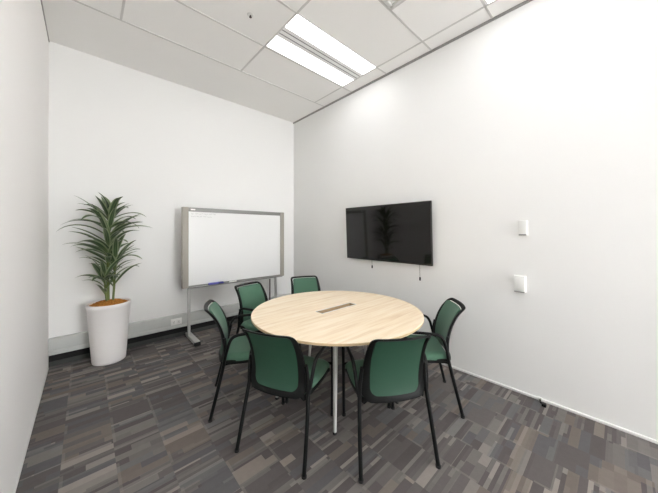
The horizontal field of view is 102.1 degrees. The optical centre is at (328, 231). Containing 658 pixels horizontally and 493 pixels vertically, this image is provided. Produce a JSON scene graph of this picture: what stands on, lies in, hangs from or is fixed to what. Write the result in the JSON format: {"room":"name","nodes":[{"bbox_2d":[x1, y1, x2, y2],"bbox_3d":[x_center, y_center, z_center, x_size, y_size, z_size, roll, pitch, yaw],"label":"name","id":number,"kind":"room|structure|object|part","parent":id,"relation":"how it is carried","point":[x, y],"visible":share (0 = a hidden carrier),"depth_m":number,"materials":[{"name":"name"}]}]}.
{"room":"meeting room","nodes":[
{"label":"meeting room","id":0,"kind":"room"},
{"bbox_2d":[0,0,48,492],"bbox_3d":[-0.078,-0.296,-0.427,0.120,3.449,8.677,0,0,-43],"label":"wall","id":1,"kind":"structure","parent":0,"point":[24,44],"depth_m":1.62,"materials":[{"name":"paint"}]},
{"bbox_2d":[14,368,48,492],"bbox_3d":[-0.012,1.422,-0.406,0.005,0.014,8.617,0,0,-43],"label":"baseboard","id":2,"kind":"structure","parent":1,"relation":"attached to","point":[48,368],"depth_m":1.82,"materials":[{"name":"white"}]},
{"bbox_2d":[41,0,49,41],"bbox_3d":[-0.031,-2.013,-0.383,0.008,0.014,8.677,0,0,-43],"label":"trim","id":3,"kind":"structure","parent":1,"relation":"attached to","point":[41,0],"depth_m":2.52,"materials":[{"name":"grey"}]},
{"bbox_2d":[49,41,293,337],"bbox_3d":[-1.852,-0.296,3.915,3.372,3.449,0.120,0,0,-43],"label":"wall","id":4,"kind":"structure","parent":0,"point":[160,145],"depth_m":3.39,"materials":[{"name":"paint"}]},
{"bbox_2d":[49,315,237,366],"bbox_3d":[-1.808,1.404,3.867,3.132,0.050,0.008,0,0,-43],"label":"baseboard","id":5,"kind":"structure","parent":4,"relation":"attached to","point":[79,357],"depth_m":3.38,"materials":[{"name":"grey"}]},
{"bbox_2d":[48,293,290,355],"bbox_3d":[-1.790,1.210,3.848,3.132,0.173,0.062,0,0,-43],"label":"trim","id":6,"kind":"structure","parent":4,"relation":"attached to","point":[76,341],"depth_m":3.34,"materials":[{"name":"grey metal"}]},
{"bbox_2d":[171,317,181,325],"bbox_3d":[-2.046,1.204,3.564,0.132,0.084,0.016,0,0,-43],"label":"power outlet","id":7,"kind":"object","parent":4,"relation":"attached to","point":[176,321],"visible":1,"depth_m":3.56,"materials":[{"name":"white plastic"}]},
{"bbox_2d":[42,0,524,121],"bbox_3d":[1.120,-2.070,0.672,3.372,0.100,8.917,0,0,-43],"label":"ceiling","id":8,"kind":"structure","parent":0,"point":[368,28],"depth_m":2.75,"materials":[{"name":"tile"}]},
{"bbox_2d":[73,0,496,106],"bbox_3d":[1.410,-2.019,0.356,3.132,0.005,7.819,0,0,-43],"label":"trim","id":9,"kind":"structure","parent":8,"relation":"attached to","point":[279,1],"depth_m":2.69,"materials":[{"name":"grey metal"}]},
{"bbox_2d":[267,14,374,85],"bbox_3d":[-0.052,-2.048,3.070,1.180,0.068,0.576,0,0,-43],"label":"ceiling light","id":10,"kind":"object","parent":8,"relation":"attached to","point":[300,41],"visible":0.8,"depth_m":2.99,"materials":[{"name":"white plastic"}]},
{"bbox_2d":[267,36,352,85],"bbox_3d":[-0.174,-2.032,3.204,1.172,0.036,0.203,0,0,-43],"label":"diffuser","id":11,"kind":"object","parent":10,"relation":"attached to","point":[279,44],"depth_m":3.13,"materials":[{"name":"white plastic"}]},
{"bbox_2d":[286,14,374,73],"bbox_3d":[0.071,-2.032,2.936,1.172,0.036,0.203,0,0,-43],"label":"diffuser","id":12,"kind":"object","parent":10,"relation":"attached to","point":[298,26],"depth_m":2.86,"materials":[{"name":"white plastic"}]},
{"bbox_2d":[382,0,402,8],"bbox_3d":[0.540,-2.009,1.994,0.570,0.022,0.570,0,0,-43],"label":"ceiling vent","id":13,"kind":"object","parent":8,"relation":"in","point":[386,2],"visible":1,"depth_m":2.33,"materials":[{"name":"white metal"}]},
{"bbox_2d":[16,322,657,492],"bbox_3d":[1.120,1.479,0.672,3.372,0.100,8.917,0,0,-43],"label":"floor","id":14,"kind":"structure","parent":0,"point":[137,423],"depth_m":1.80,"materials":[{"name":"carpet"}]},
{"bbox_2d":[56,192,151,365],"bbox_3d":[-2.395,0.500,2.908,0.828,1.858,0.606,0,0,-43],"label":"potted plant","id":15,"kind":"object","parent":14,"relation":"on","point":[107,319],"visible":1,"depth_m":2.88,"materials":[{"name":"green plant"}]},
{"bbox_3d":[-2.448,1.106,2.962,0.391,0.646,0.391,0,0,-43],"label":"pot","id":16,"kind":"part","parent":15,"relation":"part of","materials":[{"name":"ceramic"}]},
{"bbox_3d":[-2.432,0.319,2.954,0.110,0.981,0.064,0,0,-43],"label":"stem","id":17,"kind":"part","parent":15,"relation":"part of","materials":[{"name":"green plant"}]},
{"bbox_2d":[181,207,283,346],"bbox_3d":[-1.307,0.559,3.930,1.540,1.764,0.456,0,0,-43],"label":"whiteboard","id":18,"kind":"object","parent":14,"relation":"on","point":[217,245],"visible":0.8,"depth_m":3.83,"materials":[{"name":"grey"}]},
{"bbox_3d":[-1.879,0.207,3.469,0.074,1.060,0.057,0,0,-43],"label":"casing","id":19,"kind":"part","parent":18,"relation":"part of","materials":[{"name":"grey metal"}]},
{"bbox_3d":[-1.858,0.911,3.528,0.032,0.945,0.032,0,0,-43],"label":"post","id":20,"kind":"part","parent":18,"relation":"part of","materials":[{"name":"silver metal"}]},
{"bbox_2d":[208,281,223,284],"bbox_3d":[-1.563,0.711,3.681,0.205,0.032,0.032,0,0,-43],"label":"marker pen","id":21,"kind":"object","parent":18,"relation":"on","point":[220,282],"visible":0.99,"depth_m":3.67,"materials":[{"name":"blue plastic"}]},
{"bbox_3d":[-1.339,0.726,3.965,1.400,0.034,0.046,0,0,-43],"label":"rail","id":22,"kind":"part","parent":18,"relation":"part of","materials":[{"name":"silver metal"}]},
{"bbox_3d":[-1.339,-0.294,3.965,1.400,0.054,0.046,0,0,-43],"label":"rail","id":23,"kind":"part","parent":18,"relation":"part of","materials":[{"name":"silver metal"}]},
{"bbox_3d":[-1.339,0.216,3.965,1.396,0.994,0.035,0,0,-43],"label":"panel","id":24,"kind":"part","parent":18,"relation":"part of","materials":[{"name":"white plastic"}]},
{"bbox_2d":[189,276,281,288],"bbox_3d":[-1.301,0.728,3.924,1.390,0.014,0.069,0,0,-43],"label":"tray","id":25,"kind":"object","parent":18,"relation":"on","point":[198,285],"depth_m":3.86,"materials":[{"name":"silver metal"}]},
{"bbox_3d":[-0.886,0.911,4.418,0.032,0.945,0.032,0,0,-43],"label":"post","id":26,"kind":"part","parent":18,"relation":"part of","materials":[{"name":"silver metal"}]},
{"bbox_3d":[-0.798,0.207,4.459,0.074,1.060,0.057,0,0,-43],"label":"casing","id":27,"kind":"part","parent":18,"relation":"part of","materials":[{"name":"grey metal"}]},
{"bbox_2d":[204,299,284,422],"bbox_3d":[-0.733,1.016,2.312,0.639,0.825,0.522,0,0,-18],"label":"chair","id":28,"kind":"object","parent":14,"relation":"on","point":[235,349],"visible":0.73,"depth_m":2.13,"materials":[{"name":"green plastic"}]},
{"bbox_3d":[-0.950,0.816,2.242,0.183,0.425,0.426,0,0,-18],"label":"backrest frame","id":29,"kind":"part","parent":28,"relation":"part of","materials":[{"name":"black plastic"}]},
{"bbox_3d":[-0.848,1.123,2.032,0.133,0.593,0.041,0,0,-40],"label":"leg","id":30,"kind":"part","parent":28,"relation":"part of","materials":[{"name":"black metal"}]},
{"bbox_3d":[-0.935,0.814,2.247,0.136,0.381,0.344,0,0,-18],"label":"backrest","id":31,"kind":"part","parent":28,"relation":"part of","materials":[{"name":"green fabric"}]},
{"bbox_3d":[-0.990,1.123,2.473,0.133,0.593,0.041,0,0,4],"label":"leg","id":32,"kind":"part","parent":28,"relation":"part of","materials":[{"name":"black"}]},
{"bbox_3d":[-0.668,1.030,2.333,0.463,0.067,0.446,0,0,-18],"label":"seat frame","id":33,"kind":"part","parent":28,"relation":"part of","materials":[{"name":"black plastic"}]},
{"bbox_3d":[-0.742,0.896,2.552,0.454,0.221,0.044,0,0,-16],"label":"armrest","id":34,"kind":"part","parent":28,"relation":"part of","materials":[{"name":"black plastic"}]},
{"bbox_3d":[-0.601,0.896,2.111,0.454,0.221,0.044,0,0,-19],"label":"armrest","id":35,"kind":"part","parent":28,"relation":"part of","materials":[{"name":"black plastic"}]},
{"bbox_3d":[-0.675,1.007,2.330,0.422,0.087,0.434,0,0,-18],"label":"seat","id":36,"kind":"part","parent":28,"relation":"part of","materials":[{"name":"green fabric"}]},
{"bbox_2d":[234,281,268,333],"bbox_3d":[-0.717,1.016,2.951,0.639,0.825,0.522,0,0,33],"label":"chair","id":37,"kind":"object","parent":14,"relation":"on","point":[251,296],"visible":0.39,"depth_m":2.99,"materials":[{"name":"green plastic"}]},
{"bbox_3d":[-1.007,1.123,2.861,0.133,0.593,0.041,0,0,11],"label":"leg","id":38,"kind":"part","parent":37,"relation":"part of","materials":[{"name":"black metal"}]},
{"bbox_3d":[-0.788,0.896,2.721,0.454,0.221,0.044,0,0,31],"label":"armrest","id":39,"kind":"part","parent":37,"relation":"part of","materials":[{"name":"black plastic"}]},
{"bbox_3d":[-0.666,1.007,2.918,0.422,0.087,0.434,0,0,33],"label":"seat","id":40,"kind":"part","parent":37,"relation":"part of","materials":[{"name":"green fabric"}]},
{"bbox_3d":[-0.896,0.814,3.066,0.136,0.381,0.344,0,0,33],"label":"backrest","id":41,"kind":"part","parent":37,"relation":"part of","materials":[{"name":"green fabric"}]},
{"bbox_2d":[234,328,332,479],"bbox_3d":[-0.278,1.016,1.868,0.522,0.825,0.639,0,0,22],"label":"chair","id":42,"kind":"object","parent":14,"relation":"on","point":[277,364],"visible":0.89,"depth_m":1.67,"materials":[{"name":"green fabric"}]},
{"bbox_3d":[-0.566,1.123,1.775,0.041,0.593,0.133,0,0,44],"label":"leg","id":43,"kind":"part","parent":42,"relation":"part of","materials":[{"name":"black metal"}]},
{"bbox_3d":[-0.364,0.816,1.657,0.426,0.425,0.183,0,0,22],"label":"backrest frame","id":44,"kind":"part","parent":42,"relation":"part of","materials":[{"name":"black plastic"}]},
{"bbox_3d":[-0.252,1.030,1.931,0.446,0.067,0.463,0,0,22],"label":"seat frame","id":45,"kind":"part","parent":42,"relation":"part of","materials":[{"name":"black plastic"}]},
{"bbox_3d":[-0.137,1.123,1.600,0.041,0.593,0.133,0,0,0],"label":"leg","id":46,"kind":"part","parent":42,"relation":"part of","materials":[{"name":"black metal"}]},
{"bbox_3d":[-0.255,1.007,1.924,0.434,0.087,0.422,0,0,22],"label":"seat","id":47,"kind":"part","parent":42,"relation":"part of","materials":[{"name":"green fabric"}]},
{"bbox_3d":[-0.039,0.896,1.841,0.044,0.221,0.454,0,0,21],"label":"armrest","id":48,"kind":"part","parent":42,"relation":"part of","materials":[{"name":"black plastic"}]},
{"bbox_3d":[0.027,1.119,2.059,0.024,0.595,0.051,0,0,-4],"label":"leg","id":49,"kind":"part","parent":42,"relation":"part of","materials":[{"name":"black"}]},
{"bbox_2d":[291,275,320,347],"bbox_3d":[-0.241,1.016,3.346,0.522,0.825,0.639,0,0,-21],"label":"chair","id":50,"kind":"object","parent":14,"relation":"on","point":[300,284],"visible":0.19,"depth_m":3.55,"materials":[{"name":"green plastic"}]},
{"bbox_3d":[-0.316,0.814,3.544,0.344,0.381,0.136,0,0,-21],"label":"backrest","id":51,"kind":"part","parent":50,"relation":"part of","materials":[{"name":"green fabric"}]},
{"bbox_3d":[-0.322,0.816,3.559,0.426,0.425,0.183,0,0,-21],"label":"backrest frame","id":52,"kind":"part","parent":50,"relation":"part of","materials":[{"name":"black plastic"}]},
{"bbox_2d":[251,291,423,434],"bbox_3d":[0.070,1.063,2.413,1.493,0.732,1.493,0,0,-43],"label":"round table","id":53,"kind":"object","parent":14,"relation":"on","point":[335,319],"visible":0.84,"depth_m":2.12,"materials":[{"name":"brown wood"}]},
{"bbox_3d":[-0.180,1.076,2.803,0.040,0.682,0.166,0,0,-30],"label":"leg","id":54,"kind":"part","parent":53,"relation":"part of","materials":[{"name":"silver metal"}]},
{"bbox_3d":[0.048,1.076,1.950,0.041,0.682,0.166,0,0,0],"label":"leg","id":55,"kind":"part","parent":53,"relation":"part of","materials":[{"name":"silver metal"}]},
{"bbox_3d":[0.074,0.700,2.445,0.440,0.005,0.094,0,0,-43],"label":"slot trim","id":56,"kind":"part","parent":53,"relation":"part of","materials":[{"name":"brown plastic"}]},
{"bbox_2d":[321,305,350,312],"bbox_3d":[0.073,0.771,2.447,0.464,0.103,0.114,0,0,-43],"label":"cable tray","id":57,"kind":"object","parent":53,"relation":"on","point":[334,308],"depth_m":2.45,"materials":[{"name":"beige"}]},
{"bbox_2d":[342,335,440,483],"bbox_3d":[0.375,1.016,1.811,0.522,0.825,0.639,0,0,-11],"label":"chair","id":58,"kind":"object","parent":14,"relation":"on","point":[391,371],"visible":0.93,"depth_m":1.62,"materials":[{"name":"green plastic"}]},
{"bbox_3d":[0.112,1.119,2.057,0.024,0.595,0.051,0,0,15],"label":"leg","id":59,"kind":"part","parent":58,"relation":"part of","materials":[{"name":"black"}]},
{"bbox_3d":[0.135,0.896,1.830,0.044,0.221,0.454,0,0,-10],"label":"armrest","id":60,"kind":"part","parent":58,"relation":"part of","materials":[{"name":"black plastic"}]},
{"bbox_3d":[0.363,1.007,1.871,0.434,0.087,0.422,0,0,-11],"label":"seat","id":61,"kind":"part","parent":58,"relation":"part of","materials":[{"name":"green fabric"}]},
{"bbox_3d":[0.185,1.123,1.575,0.041,0.593,0.133,0,0,11],"label":"leg","id":62,"kind":"part","parent":58,"relation":"part of","materials":[{"name":"black metal"}]},
{"bbox_3d":[0.362,1.030,1.878,0.446,0.067,0.463,0,0,-11],"label":"seat frame","id":63,"kind":"part","parent":58,"relation":"part of","materials":[{"name":"black plastic"}]},
{"bbox_3d":[0.419,0.816,1.587,0.426,0.425,0.183,0,0,-11],"label":"backrest frame","id":64,"kind":"part","parent":58,"relation":"part of","materials":[{"name":"black plastic"}]},
{"bbox_3d":[0.590,0.896,1.919,0.044,0.221,0.454,0,0,-12],"label":"armrest","id":65,"kind":"part","parent":58,"relation":"part of","materials":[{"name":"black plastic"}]},
{"bbox_3d":[0.640,1.123,1.664,0.041,0.593,0.133,0,0,-33],"label":"leg","id":66,"kind":"part","parent":58,"relation":"part of","materials":[{"name":"black metal"}]},
{"bbox_2d":[387,298,465,418],"bbox_3d":[0.818,1.016,2.323,0.639,0.825,0.522,0,0,8],"label":"chair","id":67,"kind":"object","parent":14,"relation":"on","point":[448,313],"visible":0.7,"depth_m":2.19,"materials":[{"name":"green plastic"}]},
{"bbox_3d":[0.758,1.007,2.331,0.422,0.087,0.434,0,0,8],"label":"seat","id":68,"kind":"part","parent":67,"relation":"part of","materials":[{"name":"green fabric"}]},
{"bbox_3d":[0.786,0.896,2.561,0.454,0.221,0.044,0,0,7],"label":"armrest","id":69,"kind":"part","parent":67,"relation":"part of","materials":[{"name":"black plastic"}]},
{"bbox_3d":[0.721,0.896,2.103,0.454,0.221,0.044,0,0,10],"label":"armrest","id":70,"kind":"part","parent":67,"relation":"part of","materials":[{"name":"black plastic"}]},
{"bbox_3d":[0.750,1.030,2.332,0.463,0.067,0.446,0,0,8],"label":"seat frame","id":71,"kind":"part","parent":67,"relation":"part of","materials":[{"name":"black plastic"}]},
{"bbox_3d":[1.044,1.123,2.524,0.133,0.593,0.041,0,0,-14],"label":"leg","id":72,"kind":"part","parent":67,"relation":"part of","materials":[{"name":"black metal"}]},
{"bbox_3d":[1.028,0.814,2.292,0.136,0.381,0.344,0,0,8],"label":"backrest","id":73,"kind":"part","parent":67,"relation":"part of","materials":[{"name":"green fabric"}]},
{"bbox_3d":[1.044,0.816,2.290,0.183,0.425,0.426,0,0,8],"label":"backrest frame","id":74,"kind":"part","parent":67,"relation":"part of","materials":[{"name":"black plastic"}]},
{"bbox_3d":[0.978,1.123,2.065,0.133,0.593,0.041,0,0,30],"label":"leg","id":75,"kind":"part","parent":67,"relation":"part of","materials":[{"name":"black metal"}]},
{"bbox_2d":[538,396,546,407],"bbox_3d":[1.770,1.412,2.205,0.037,0.034,0.102,0,0,21],"label":"stub","id":76,"kind":"object","parent":14,"relation":"on","point":[539,398],"visible":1,"depth_m":2.19,"materials":[{"name":"black plastic"}]},
{"bbox_2d":[294,0,657,440],"bbox_3d":[2.319,-0.296,1.771,0.120,3.449,8.677,0,0,-43],"label":"wall","id":77,"kind":"structure","parent":0,"point":[544,114],"depth_m":2.32,"materials":[{"name":"paint"}]},
{"bbox_2d":[346,200,432,280],"bbox_3d":[0.702,0.109,3.381,0.088,0.900,1.280,0,0,-43],"label":"television","id":78,"kind":"object","parent":77,"relation":"attached to","point":[399,232],"visible":1,"depth_m":3.26,"materials":[{"name":"black"}]},
{"bbox_2d":[293,0,532,123],"bbox_3d":[2.270,-2.008,1.726,0.012,0.024,8.677,0,0,-43],"label":"trim","id":79,"kind":"structure","parent":77,"relation":"attached to","point":[525,1],"depth_m":2.94,"materials":[{"name":"grey"}]},
{"bbox_2d":[514,275,525,292],"bbox_3d":[1.684,0.462,2.348,0.035,0.150,0.090,0,0,-43],"label":"wall control","id":80,"kind":"object","parent":77,"relation":"attached to","point":[519,281],"visible":1,"depth_m":2.33,"materials":[{"name":"white plastic"}]},
{"bbox_2d":[518,220,527,235],"bbox_3d":[1.702,-0.033,2.335,0.027,0.137,0.070,0,0,-43],"label":"wall control","id":81,"kind":"object","parent":77,"relation":"attached to","point":[522,224],"visible":1,"depth_m":2.33,"materials":[{"name":"white plastic"}]},
{"bbox_2d":[442,363,657,443],"bbox_3d":[2.291,1.418,1.704,0.012,0.022,8.617,0,0,-43],"label":"baseboard","id":82,"kind":"structure","parent":77,"relation":"attached to","point":[453,367],"depth_m":2.13,"materials":[{"name":"white"}]}
]}

